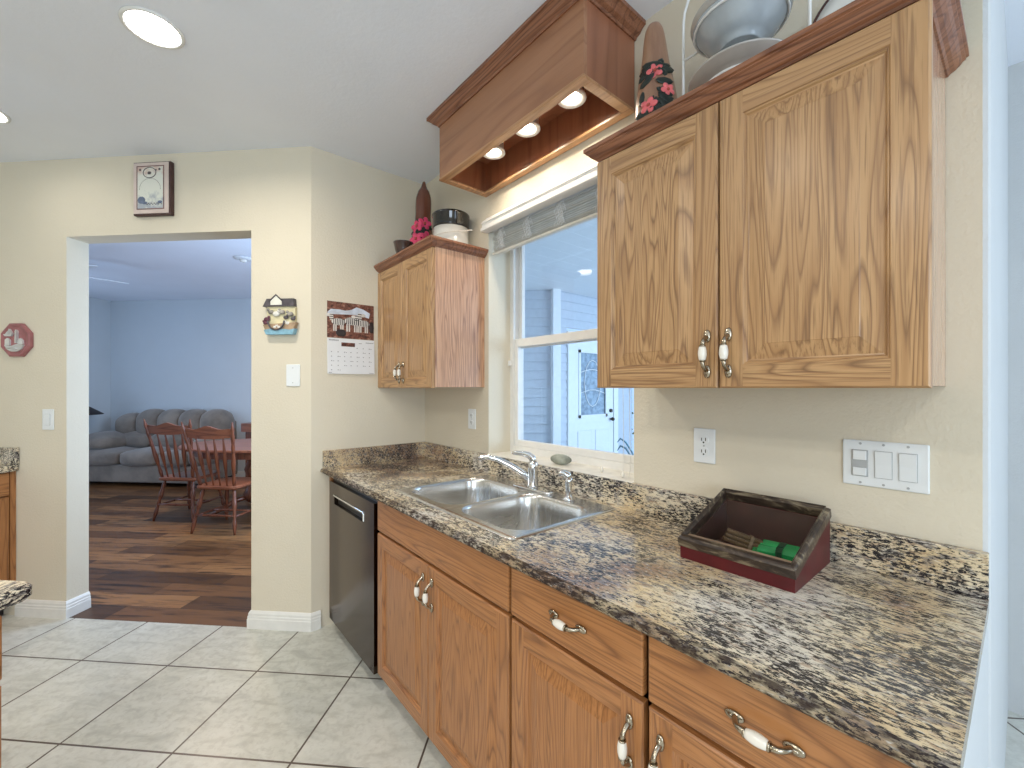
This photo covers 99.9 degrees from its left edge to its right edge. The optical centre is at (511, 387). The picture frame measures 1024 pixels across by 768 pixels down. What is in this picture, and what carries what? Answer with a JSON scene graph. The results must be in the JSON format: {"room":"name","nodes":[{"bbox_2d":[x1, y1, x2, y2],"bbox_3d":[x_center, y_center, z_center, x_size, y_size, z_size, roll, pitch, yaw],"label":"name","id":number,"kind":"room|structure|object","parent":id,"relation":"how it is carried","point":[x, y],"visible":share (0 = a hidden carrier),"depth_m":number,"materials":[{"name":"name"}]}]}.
{"room":"kitchen","nodes":[
{"label":"kitchen","id":0,"kind":"room"},
{"bbox_2d":[89,297,110,433],"bbox_3d":[-6.554,0.003,4.918,0.130,2.745,3.740,0,0,5],"label":"wall","id":1,"kind":"structure","parent":0,"point":[99,309],"depth_m":6.62,"materials":[{"name":"paint"}]},
{"bbox_2d":[0,146,310,614],"bbox_3d":[-2.428,0.003,2.615,2.600,2.745,0.125,0,0,5],"label":"wall","id":2,"kind":"structure","parent":0,"point":[51,211],"depth_m":2.56,"materials":[{"name":"beige paint"}]},
{"bbox_2d":[1,323,33,356],"bbox_3d":[-2.985,-0.289,2.584,0.200,0.200,0.033,0,0,5],"label":"plaque","id":3,"kind":"object","parent":2,"relation":"attached to","point":[17,340],"visible":1,"depth_m":2.58,"materials":[{"name":"red wood"}]},
{"bbox_2d":[42,409,53,429],"bbox_3d":[-2.784,0.189,2.577,0.076,0.124,0.013,0,0,5],"label":"light switch","id":4,"kind":"object","parent":2,"relation":"attached to","point":[47,414],"visible":1,"depth_m":2.58,"materials":[{"name":"plastic"}]},
{"bbox_2d":[15,591,90,618],"bbox_3d":[-2.816,1.325,2.642,0.342,0.100,0.141,0,0,5],"label":"baseboard","id":5,"kind":"structure","parent":2,"relation":"attached to","point":[53,609],"depth_m":2.58,"materials":[{"name":"white paint"}]},
{"bbox_2d":[134,161,173,216],"bbox_3d":[-2.088,-1.158,2.504,0.236,0.310,0.033,0,0,5],"label":"framed print","id":6,"kind":"object","parent":2,"relation":"attached to","point":[153,181],"visible":1,"depth_m":2.49},
{"bbox_2d":[262,294,297,334],"bbox_3d":[-1.311,-0.415,2.431,0.199,0.227,0.041,0,0,5],"label":"ornament","id":7,"kind":"object","parent":2,"relation":"attached to","point":[281,319],"visible":1,"depth_m":2.42,"materials":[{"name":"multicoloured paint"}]},
{"bbox_2d":[247,610,320,631],"bbox_3d":[-1.298,1.325,2.506,0.422,0.100,0.141,0,0,5],"label":"baseboard","id":8,"kind":"structure","parent":2,"relation":"attached to","point":[256,619],"depth_m":2.44,"materials":[{"name":"white paint"}]},
{"bbox_2d":[286,364,299,385],"bbox_3d":[-1.243,-0.072,2.443,0.082,0.124,0.007,0,0,5],"label":"blank plate","id":9,"kind":"object","parent":2,"relation":"attached to","point":[292,370],"visible":1,"depth_m":2.44,"materials":[{"name":"plastic"}]},
{"bbox_2d":[111,298,250,470],"bbox_3d":[-3.629,0.003,6.595,5.700,2.745,0.120,0,0,5],"label":"wall","id":10,"kind":"structure","parent":0,"point":[190,354],"depth_m":6.67,"materials":[{"name":"paint"}]},
{"bbox_2d":[235,471,244,476],"bbox_3d":[-3.595,1.325,6.524,5.380,0.100,0.015,0,0,5],"label":"baseboard","id":11,"kind":"structure","parent":10,"relation":"attached to","point":[239,473],"depth_m":6.57,"materials":[{"name":"white paint"}]},
{"bbox_2d":[311,146,424,626],"bbox_3d":[-0.902,0.003,2.717,0.722,2.745,0.125,0,0,-40],"label":"wall","id":12,"kind":"structure","parent":0,"point":[358,210],"depth_m":2.57,"materials":[{"name":"beige paint"}]},
{"bbox_2d":[326,300,374,373],"bbox_3d":[-0.967,-0.296,2.580,0.289,0.424,0.010,0,0,-40],"label":"wall calendar","id":13,"kind":"object","parent":12,"relation":"attached to","point":[350,321],"visible":1,"depth_m":2.58,"materials":[{"name":"paper"}]},
{"bbox_2d":[341,342,354,346],"bbox_3d":[-0.979,-0.259,2.569,0.080,0.023,0.001,0,0,-40],"label":"label","id":14,"kind":"object","parent":13,"relation":"attached to","point":[343,344],"depth_m":2.57,"materials":[{"name":"red paper"}]},
{"bbox_2d":[323,442,988,599],"bbox_3d":[-0.022,0.411,1.712,0.659,0.100,2.551,0,0,-40],"label":"backsplash","id":15,"kind":"structure","parent":12,"relation":"attached to","point":[958,569],"depth_m":1.44,"materials":[{"name":"stone"}]},
{"bbox_2d":[0,0,1023,300],"bbox_3d":[-2.275,-1.400,2.112,7.818,0.060,12.759,0,0,-40],"label":"ceiling","id":16,"kind":"structure","parent":0,"point":[360,81],"depth_m":1.93,"materials":[{"name":"paint"}]},
{"bbox_2d":[0,111,10,123],"bbox_3d":[-2.623,-1.365,2.124,0.196,0.010,0.196,0,0,-40],"label":"recessed light","id":17,"kind":"object","parent":16,"relation":"in","point":[4,118],"visible":1,"depth_m":2.18,"materials":[{"name":"white paint"}]},
{"bbox_2d":[89,265,128,283],"bbox_3d":[-4.708,-1.264,4.324,1.261,0.210,1.268,0,0,5],"label":"ceiling fan","id":18,"kind":"object","parent":16,"relation":"hanging from","point":[89,265],"visible":0.04,"depth_m":4.67,"materials":[{"name":"white"}]},
{"bbox_2d":[118,5,184,49],"bbox_3d":[-1.366,-1.365,1.637,0.196,0.010,0.196,0,0,-40],"label":"recessed light","id":19,"kind":"object","parent":16,"relation":"in","point":[153,28],"visible":1,"depth_m":1.62,"materials":[{"name":"white paint"}]},
{"bbox_2d":[233,255,250,262],"bbox_3d":[-2.830,-1.347,4.530,0.180,0.046,0.180,0,0,5],"label":"flush ceiling light","id":20,"kind":"object","parent":16,"relation":"attached to","point":[244,259],"visible":0.94,"depth_m":4.50,"materials":[{"name":"white glass"}]},
{"bbox_2d":[426,0,645,196],"bbox_3d":[0.032,-1.208,1.892,0.343,0.321,1.044,0,0,-40],"label":"soffit","id":21,"kind":"object","parent":16,"relation":"attached to","point":[565,76],"visible":1,"depth_m":1.72,"materials":[{"name":"brown wood"}]},
{"bbox_2d":[0,478,1023,767],"bbox_3d":[-2.237,1.400,2.144,7.718,0.050,12.759,0,0,-40],"label":"floor","id":22,"kind":"structure","parent":0,"point":[76,692],"depth_m":2.06,"materials":[{"name":"tile"}]},
{"bbox_2d":[0,615,1,767],"bbox_3d":[-1.538,0.938,0.684,0.739,0.874,0.700,0,0,5],"label":"base cabinet","id":23,"kind":"object","parent":22,"relation":"on","point":[0,615],"visible":1,"depth_m":0.99,"materials":[{"name":"brown wood"}]},
{"bbox_2d":[0,580,31,610],"bbox_3d":[-1.544,0.479,0.685,0.760,0.037,0.760,0,0,5],"label":"countertop","id":24,"kind":"structure","parent":23,"relation":"on","point":[12,593],"depth_m":0.99,"materials":[{"name":"stone"}]},
{"bbox_2d":[0,471,15,615],"bbox_3d":[-3.319,0.938,2.179,0.639,0.875,0.897,0,0,5],"label":"base cabinet","id":25,"kind":"object","parent":22,"relation":"on","point":[8,479],"visible":0.81,"depth_m":2.56,"materials":[{"name":"brown wood"}]},
{"bbox_2d":[0,447,18,472],"bbox_3d":[-3.326,0.429,2.179,0.624,0.140,0.897,0,0,5],"label":"countertop","id":26,"kind":"structure","parent":25,"relation":"on","point":[9,456],"depth_m":2.58,"materials":[{"name":"stone"}]},
{"bbox_2d":[89,406,103,414],"bbox_3d":[-6.275,0.780,6.050,0.784,1.190,0.784,0,0,5],"label":"floor lamp","id":27,"kind":"object","parent":22,"relation":"on","point":[92,411],"visible":0.07,"depth_m":6.13,"materials":[{"name":"black plastic"}]},
{"bbox_2d":[89,409,237,487],"bbox_3d":[-5.214,0.844,6.314,2.096,1.062,0.847,0,0,5],"label":"sofa","id":28,"kind":"object","parent":22,"relation":"on","point":[124,454],"visible":0.63,"depth_m":6.13,"materials":[{"name":"grey fabric"}]},
{"bbox_2d":[89,446,138,465],"bbox_3d":[-5.821,0.985,6.269,0.782,0.280,0.660,0,0,5],"label":"seat cushion","id":29,"kind":"object","parent":28,"relation":"on","point":[98,455],"depth_m":5.99,"materials":[{"name":"grey fabric"}]},
{"bbox_2d":[115,412,139,432],"bbox_3d":[-5.769,0.575,6.566,0.433,0.404,0.433,0,0,-40],"label":"pillow","id":30,"kind":"object","parent":28,"relation":"on","point":[126,423],"depth_m":6.38,"materials":[{"name":"grey fabric"}]},
{"bbox_2d":[124,431,149,447],"bbox_3d":[-5.617,0.785,6.432,0.574,0.287,0.307,0,0,4],"label":"lumbar cushion","id":31,"kind":"object","parent":28,"relation":"on","point":[132,439],"depth_m":6.31,"materials":[{"name":"grey fabric"}]},
{"bbox_2d":[120,446,173,465],"bbox_3d":[-5.164,0.985,6.211,0.642,0.280,0.660,0,0,5],"label":"seat cushion","id":32,"kind":"object","parent":28,"relation":"on","point":[141,455],"depth_m":5.92,"materials":[{"name":"grey fabric"}]},
{"bbox_2d":[136,409,165,435],"bbox_3d":[-5.431,0.545,6.536,0.433,0.464,0.433,0,0,-40],"label":"pillow","id":33,"kind":"object","parent":28,"relation":"on","point":[151,416],"depth_m":6.36,"materials":[{"name":"grey fabric"}]},
{"bbox_2d":[151,434,183,447],"bbox_3d":[-5.073,0.785,6.383,0.574,0.287,0.307,0,0,6],"label":"lumbar cushion","id":34,"kind":"object","parent":28,"relation":"on","point":[154,437],"depth_m":6.26,"materials":[{"name":"grey fabric"}]},
{"bbox_2d":[157,409,185,424],"bbox_3d":[-5.092,0.545,6.506,0.433,0.464,0.433,0,0,-40],"label":"pillow","id":35,"kind":"object","parent":28,"relation":"on","point":[173,416],"depth_m":6.35,"materials":[{"name":"grey fabric"}]},
{"bbox_2d":[159,449,190,466],"bbox_3d":[-4.631,0.985,6.163,0.532,0.280,0.660,0,0,5],"label":"seat cushion","id":36,"kind":"object","parent":28,"relation":"on","point":[172,450],"depth_m":5.87,"materials":[{"name":"grey fabric"}]},
{"bbox_2d":[178,409,206,428],"bbox_3d":[-4.753,0.545,6.475,0.433,0.464,0.433,0,0,-40],"label":"pillow","id":37,"kind":"object","parent":28,"relation":"on","point":[196,416],"depth_m":6.31,"materials":[{"name":"grey fabric"}]},
{"bbox_2d":[200,409,234,428],"bbox_3d":[-4.415,0.545,6.445,0.433,0.464,0.433,0,0,-40],"label":"pillow","id":38,"kind":"object","parent":28,"relation":"on","point":[216,418],"depth_m":6.31,"materials":[{"name":"grey fabric"}]},
{"bbox_2d":[143,419,224,521],"bbox_3d":[-3.469,0.845,4.605,0.518,1.064,0.531,0,0,5],"label":"dining chair","id":39,"kind":"object","parent":22,"relation":"on","point":[164,429],"visible":0.84,"depth_m":4.43,"materials":[{"name":"brown wood"}]},
{"bbox_2d":[178,438,250,513],"bbox_3d":[-2.880,0.996,4.830,1.600,0.742,1.080,0,0,5],"label":"dining table","id":40,"kind":"object","parent":22,"relation":"on","point":[242,446],"visible":0.31,"depth_m":4.59,"materials":[{"name":"brown wood"}]},
{"bbox_2d":[181,422,250,534],"bbox_3d":[-2.794,0.845,4.225,0.518,1.064,0.531,0,0,5],"label":"dining chair","id":41,"kind":"object","parent":22,"relation":"on","point":[227,483],"visible":0.91,"depth_m":4.05,"materials":[{"name":"brown wood"}]},
{"bbox_2d":[241,422,250,476],"bbox_3d":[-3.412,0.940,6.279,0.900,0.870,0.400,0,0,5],"label":"dining chair","id":42,"kind":"object","parent":22,"relation":"on","point":[245,427],"visible":0.14,"depth_m":6.12,"materials":[{"name":"brown wood"}]},
{"bbox_2d":[329,476,332,612],"bbox_3d":[-0.807,0.932,2.646,0.604,0.886,0.018,0,0,-40],"label":"filler panel","id":43,"kind":"object","parent":22,"relation":"on","point":[330,478],"visible":0.12,"depth_m":2.46,"materials":[{"name":"brown wood"}]},
{"bbox_2d":[330,478,379,674],"bbox_3d":[-0.599,0.933,2.380,0.606,0.884,0.650,0,0,-40],"label":"dishwasher","id":44,"kind":"object","parent":22,"relation":"on","point":[354,531],"visible":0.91,"depth_m":2.14,"materials":[{"name":"black metal"}]},
{"bbox_2d":[333,478,379,531],"bbox_3d":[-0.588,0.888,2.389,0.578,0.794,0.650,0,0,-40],"label":"control panel","id":45,"kind":"object","parent":44,"relation":"in","point":[349,509],"depth_m":2.18,"materials":[{"name":"grey metal"}]},
{"bbox_2d":[378,501,514,767],"bbox_3d":[-0.093,0.932,1.756,0.639,0.886,0.934,0,0,-40],"label":"base cabinet","id":46,"kind":"object","parent":22,"relation":"on","point":[445,616],"visible":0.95,"depth_m":1.48,"materials":[{"name":"brown wood"}]},
{"bbox_2d":[320,457,988,767],"bbox_3d":[-0.027,0.475,1.708,0.672,0.028,2.551,0,0,-40],"label":"countertop","id":47,"kind":"structure","parent":46,"relation":"on","point":[891,664],"depth_m":0.86,"materials":[{"name":"stone"}]},
{"bbox_2d":[396,475,616,539],"bbox_3d":[-0.062,0.550,1.782,0.528,0.193,0.830,0,0,-40],"label":"sink","id":48,"kind":"object","parent":47,"relation":"in","point":[491,503],"visible":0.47,"depth_m":1.79,"materials":[{"name":"silver metal"}]},
{"bbox_2d":[558,470,574,501],"bbox_3d":[0.221,0.393,1.746,0.068,0.122,0.051,0,0,5],"label":"sprayer","id":49,"kind":"object","parent":48,"relation":"attached to","point":[568,496],"visible":1,"depth_m":1.73,"materials":[{"name":"silver metal"}]},
{"bbox_2d":[477,451,553,494],"bbox_3d":[0.031,0.368,1.947,0.355,0.172,0.151,0,0,20],"label":"faucet","id":50,"kind":"object","parent":47,"relation":"on","point":[531,476],"visible":1,"depth_m":1.92,"materials":[{"name":"silver metal"}]},
{"bbox_2d":[678,488,831,592],"bbox_3d":[0.646,0.385,1.151,0.279,0.152,0.279,0,0,-40],"label":"display box","id":51,"kind":"object","parent":47,"relation":"on","point":[804,525],"visible":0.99,"depth_m":1.15,"materials":[{"name":"paint"}]},
{"bbox_2d":[722,528,762,549],"bbox_3d":[0.627,0.415,1.169,0.097,0.060,0.019,0,0,19],"label":"bundle","id":52,"kind":"object","parent":51,"relation":"in","point":[735,537],"visible":0.73,"depth_m":1.16,"materials":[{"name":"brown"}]},
{"bbox_2d":[752,545,796,560],"bbox_3d":[0.675,0.431,1.096,0.108,0.038,0.041,0,0,36],"label":"packet","id":53,"kind":"object","parent":51,"relation":"in","point":[778,552],"visible":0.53,"depth_m":1.09,"materials":[{"name":"green paper"}]},
{"bbox_2d":[759,539,799,551],"bbox_3d":[0.706,0.431,1.133,0.108,0.038,0.041,0,0,43],"label":"packet","id":54,"kind":"object","parent":51,"relation":"in","point":[786,546],"visible":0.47,"depth_m":1.13,"materials":[{"name":"green paper"}]},
{"bbox_2d":[511,567,651,767],"bbox_3d":[0.348,0.932,1.229,0.639,0.886,0.433,0,0,-40],"label":"base cabinet","id":55,"kind":"object","parent":22,"relation":"on","point":[580,674],"visible":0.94,"depth_m":1.03,"materials":[{"name":"brown wood"}]},
{"bbox_2d":[648,636,911,767],"bbox_3d":[0.629,0.932,0.894,0.639,0.886,0.433,0,0,-40],"label":"base cabinet","id":56,"kind":"object","parent":22,"relation":"on","point":[701,716],"visible":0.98,"depth_m":0.76,"materials":[{"name":"brown wood"}]},
{"bbox_2d":[963,622,987,767],"bbox_3d":[0.795,0.932,0.742,0.648,0.886,0.011,0,0,-40],"label":"end panel","id":57,"kind":"object","parent":22,"relation":"on","point":[976,756],"visible":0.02,"depth_m":0.78,"materials":[{"name":"paint"}]},
{"bbox_2d":[524,290,550,443],"bbox_3d":[-0.038,0.060,5.546,1.200,2.630,0.033,0,0,5],"label":"wall","id":58,"kind":"structure","parent":0,"point":[537,360],"depth_m":5.50,"materials":[{"name":"blue plastic"}]},
{"bbox_2d":[551,289,560,444],"bbox_3d":[0.557,0.060,5.476,0.110,2.630,0.085,0,0,-17],"label":"trim","id":59,"kind":"structure","parent":58,"relation":"attached to","point":[555,293],"depth_m":5.44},
{"bbox_2d":[525,218,596,297],"bbox_3d":[1.509,-1.280,5.335,5.840,0.051,5.750,0,0,-40],"label":"ceiling","id":60,"kind":"structure","parent":0,"point":[565,260],"depth_m":4.30,"materials":[{"name":"white paint"}]},
{"bbox_2d":[561,291,631,454],"bbox_3d":[1.188,0.060,6.030,1.660,2.630,0.032,0,0,-40],"label":"wall","id":61,"kind":"structure","parent":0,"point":[578,311],"depth_m":5.80,"materials":[{"name":"blue plastic"}]},
{"bbox_2d":[566,331,617,452],"bbox_3d":[1.138,0.315,5.959,1.070,2.120,0.137,0,0,-40],"label":"door","id":62,"kind":"structure","parent":61,"relation":"attached to","point":[592,411],"depth_m":5.90,"materials":[{"name":"white wood"}]},
{"bbox_2d":[425,0,995,767],"bbox_3d":[0.288,0.003,2.050,0.248,2.745,2.675,0,0,-40],"label":"wall","id":63,"kind":"structure","parent":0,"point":[786,443],"depth_m":1.14,"materials":[{"name":"beige paint"}]},
{"bbox_2d":[374,235,488,387],"bbox_3d":[-0.500,-0.380,2.509,0.370,0.759,0.715,0,0,-40],"label":"upper cabinet","id":64,"kind":"object","parent":63,"relation":"attached to","point":[431,292],"visible":1,"depth_m":2.31,"materials":[{"name":"brown wood"}]},
{"bbox_2d":[393,240,413,252],"bbox_3d":[-0.635,-0.803,2.513,0.116,0.088,0.116,0,0,-40],"label":"bowl","id":65,"kind":"object","parent":64,"relation":"on","point":[399,245],"visible":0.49,"depth_m":2.47,"materials":[{"name":"brown wood"}]},
{"bbox_2d":[410,182,432,242],"bbox_3d":[-0.557,-1.020,2.666,0.147,0.523,0.160,0,0,-9],"label":"gourd","id":66,"kind":"object","parent":64,"relation":"on","point":[422,227],"visible":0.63,"depth_m":2.63,"materials":[{"name":"brown plant"}]},
{"bbox_2d":[410,233,421,242],"bbox_3d":[-0.583,-0.903,2.606,0.088,0.087,0.023,0,0,21],"label":"flower","id":67,"kind":"object","parent":66,"relation":"on","point":[416,237],"depth_m":2.60,"materials":[{"name":"pink plant"}]},
{"bbox_2d":[411,220,421,232],"bbox_3d":[-0.582,-0.984,2.622,0.082,0.083,0.022,0,0,26],"label":"flower","id":68,"kind":"object","parent":66,"relation":"on","point":[417,227],"depth_m":2.61,"materials":[{"name":"pink plant"}]},
{"bbox_2d":[420,231,428,238],"bbox_3d":[-0.518,-0.916,2.614,0.084,0.083,0.022,0,0,-34],"label":"flower","id":69,"kind":"object","parent":66,"relation":"on","point":[423,234],"depth_m":2.61,"materials":[{"name":"pink plant"}]},
{"bbox_2d":[418,217,431,229],"bbox_3d":[-0.530,-1.005,2.624,0.083,0.083,0.022,0,0,-25],"label":"flower","id":70,"kind":"object","parent":66,"relation":"on","point":[424,223],"depth_m":2.62,"materials":[{"name":"pink plant"}]},
{"bbox_2d":[432,208,472,243],"bbox_3d":[-0.345,-0.868,2.433,0.248,0.218,0.229,0,0,-4],"label":"crock","id":71,"kind":"object","parent":64,"relation":"on","point":[449,223],"visible":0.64,"depth_m":2.35,"materials":[{"name":"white ceramic"}]},
{"bbox_2d":[468,409,475,428],"bbox_3d":[-0.231,0.178,2.470,0.009,0.115,0.073,0,0,-40],"label":"wall outlet","id":72,"kind":"object","parent":63,"relation":"attached to","point":[471,412],"visible":1,"depth_m":2.46,"materials":[{"name":"plastic"}]},
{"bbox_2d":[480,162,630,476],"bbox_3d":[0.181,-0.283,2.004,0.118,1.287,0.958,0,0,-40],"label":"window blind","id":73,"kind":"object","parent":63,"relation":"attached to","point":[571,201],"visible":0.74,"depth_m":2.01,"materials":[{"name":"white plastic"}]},
{"bbox_2d":[491,245,633,482],"bbox_3d":[0.251,-0.251,2.068,0.242,1.273,0.926,0,0,-40],"label":"window","id":74,"kind":"structure","parent":63,"relation":"attached to","point":[587,461],"depth_m":2.31,"materials":[{"name":"white plastic"}]},
{"bbox_2d":[550,454,571,464],"bbox_3d":[0.231,0.336,2.025,0.115,0.046,0.065,0,0,42],"label":"shell","id":75,"kind":"object","parent":74,"relation":"on","point":[561,459],"visible":1,"depth_m":2.00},
{"bbox_2d":[694,428,714,463],"bbox_3d":[0.639,0.192,1.429,0.009,0.115,0.073,0,0,-40],"label":"wall outlet","id":76,"kind":"object","parent":63,"relation":"attached to","point":[704,439],"visible":1,"depth_m":1.43,"materials":[{"name":"plastic"}]},
{"bbox_2d":[699,447,708,455],"bbox_3d":[0.637,0.211,1.428,0.003,0.027,0.033,0,0,-40],"label":"socket","id":77,"kind":"object","parent":76,"relation":"attached to","point":[703,451],"depth_m":1.43,"materials":[{"name":"plastic"}]},
{"bbox_2d":[699,436,708,443],"bbox_3d":[0.637,0.172,1.428,0.003,0.027,0.033,0,0,-40],"label":"socket","id":78,"kind":"object","parent":76,"relation":"attached to","point":[702,439],"depth_m":1.43,"materials":[{"name":"plastic"}]},
{"bbox_2d":[583,0,968,387],"bbox_3d":[0.623,-0.380,1.166,0.370,0.759,0.824,0,0,-40],"label":"upper cabinet","id":79,"kind":"object","parent":63,"relation":"attached to","point":[779,221],"visible":1,"depth_m":0.95,"materials":[{"name":"brown wood"}]},
{"bbox_2d":[634,21,676,121],"bbox_3d":[0.472,-0.981,1.403,0.150,0.444,0.147,0,0,-40],"label":"gourd","id":80,"kind":"object","parent":79,"relation":"on","point":[656,86],"visible":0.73,"depth_m":1.37,"materials":[{"name":"brown plant"}]},
{"bbox_2d":[641,96,657,113],"bbox_3d":[0.431,-0.890,1.352,0.056,0.055,0.015,0,0,37],"label":"flower","id":81,"kind":"object","parent":80,"relation":"on","point":[649,104],"depth_m":1.35,"materials":[{"name":"pink paint"}]},
{"bbox_2d":[646,64,662,78],"bbox_3d":[0.450,-1.004,1.361,0.051,0.051,0.014,0,0,22],"label":"flower","id":82,"kind":"object","parent":80,"relation":"on","point":[653,71],"depth_m":1.36,"materials":[{"name":"pink paint"}]},
{"bbox_2d":[661,82,673,94],"bbox_3d":[0.487,-0.933,1.345,0.048,0.047,0.013,0,0,-12],"label":"flower","id":83,"kind":"object","parent":80,"relation":"on","point":[667,88],"depth_m":1.34,"materials":[{"name":"pink paint"}]},
{"bbox_2d":[682,0,811,94],"bbox_3d":[0.634,-1.016,1.198,0.240,0.514,0.340,0,0,-40],"label":"plate stand","id":84,"kind":"object","parent":79,"relation":"on","point":[721,1],"visible":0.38,"depth_m":1.23,"materials":[{"name":"white metal"}]},
{"bbox_2d":[688,38,781,91],"bbox_3d":[0.634,-0.854,1.198,0.266,0.032,0.266,0,0,-40],"label":"dinner plate","id":85,"kind":"object","parent":84,"relation":"on","point":[740,52],"visible":0.2,"depth_m":1.11,"materials":[{"name":"white ceramic"}]},
{"bbox_2d":[692,0,791,57],"bbox_3d":[0.634,-0.979,1.198,0.244,0.073,0.244,0,0,-40],"label":"enamel bowl","id":86,"kind":"object","parent":84,"relation":"on","point":[732,22],"visible":0.63,"depth_m":1.14,"materials":[{"name":"silver metal"}]},
{"bbox_2d":[690,0,793,39],"bbox_3d":[0.634,-0.999,1.198,0.254,0.071,0.254,0,0,-40],"label":"serving bowl","id":87,"kind":"object","parent":86,"relation":"on","point":[707,3],"visible":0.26,"depth_m":1.17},
{"bbox_2d":[812,0,854,23],"bbox_3d":[0.876,-0.917,1.013,0.091,0.295,0.306,0,0,-40],"label":"plate","id":88,"kind":"object","parent":79,"relation":"on","point":[830,6],"visible":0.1,"depth_m":1.11,"materials":[{"name":"white ceramic"}]},
{"bbox_2d":[843,439,929,493],"bbox_3d":[0.931,0.194,1.077,0.012,0.117,0.167,0,0,-40],"label":"switch plate","id":89,"kind":"object","parent":63,"relation":"attached to","point":[887,465],"visible":1,"depth_m":1.07,"materials":[{"name":"plastic"}]},
{"bbox_2d":[996,0,1007,767],"bbox_3d":[1.615,0.003,1.546,1.140,2.745,0.200,0,0,-40],"label":"wall","id":90,"kind":"structure","parent":0,"point":[1001,42],"depth_m":1.30,"materials":[{"name":"paint"}]},
{"bbox_2d":[1008,61,1023,715],"bbox_3d":[3.133,0.003,0.697,0.100,2.745,3.450,0,0,-40],"label":"wall","id":91,"kind":"structure","parent":0,"point":[1016,71],"depth_m":1.82,"materials":[{"name":"paint"}]},
{"bbox_3d":[2.276,1.415,5.977,7.840,0.080,5.750,0,0,-40],"label":"floor","id":92,"kind":"structure","parent":0,"visible":0},
{"bbox_2d":[617,438,633,454],"bbox_3d":[0.910,0.879,3.321,0.187,0.993,0.106,0,0,18],"label":"ornament","id":93,"kind":"object","parent":92,"relation":"on","point":[625,442],"visible":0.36,"depth_m":3.30,"materials":[{"name":"metal"}]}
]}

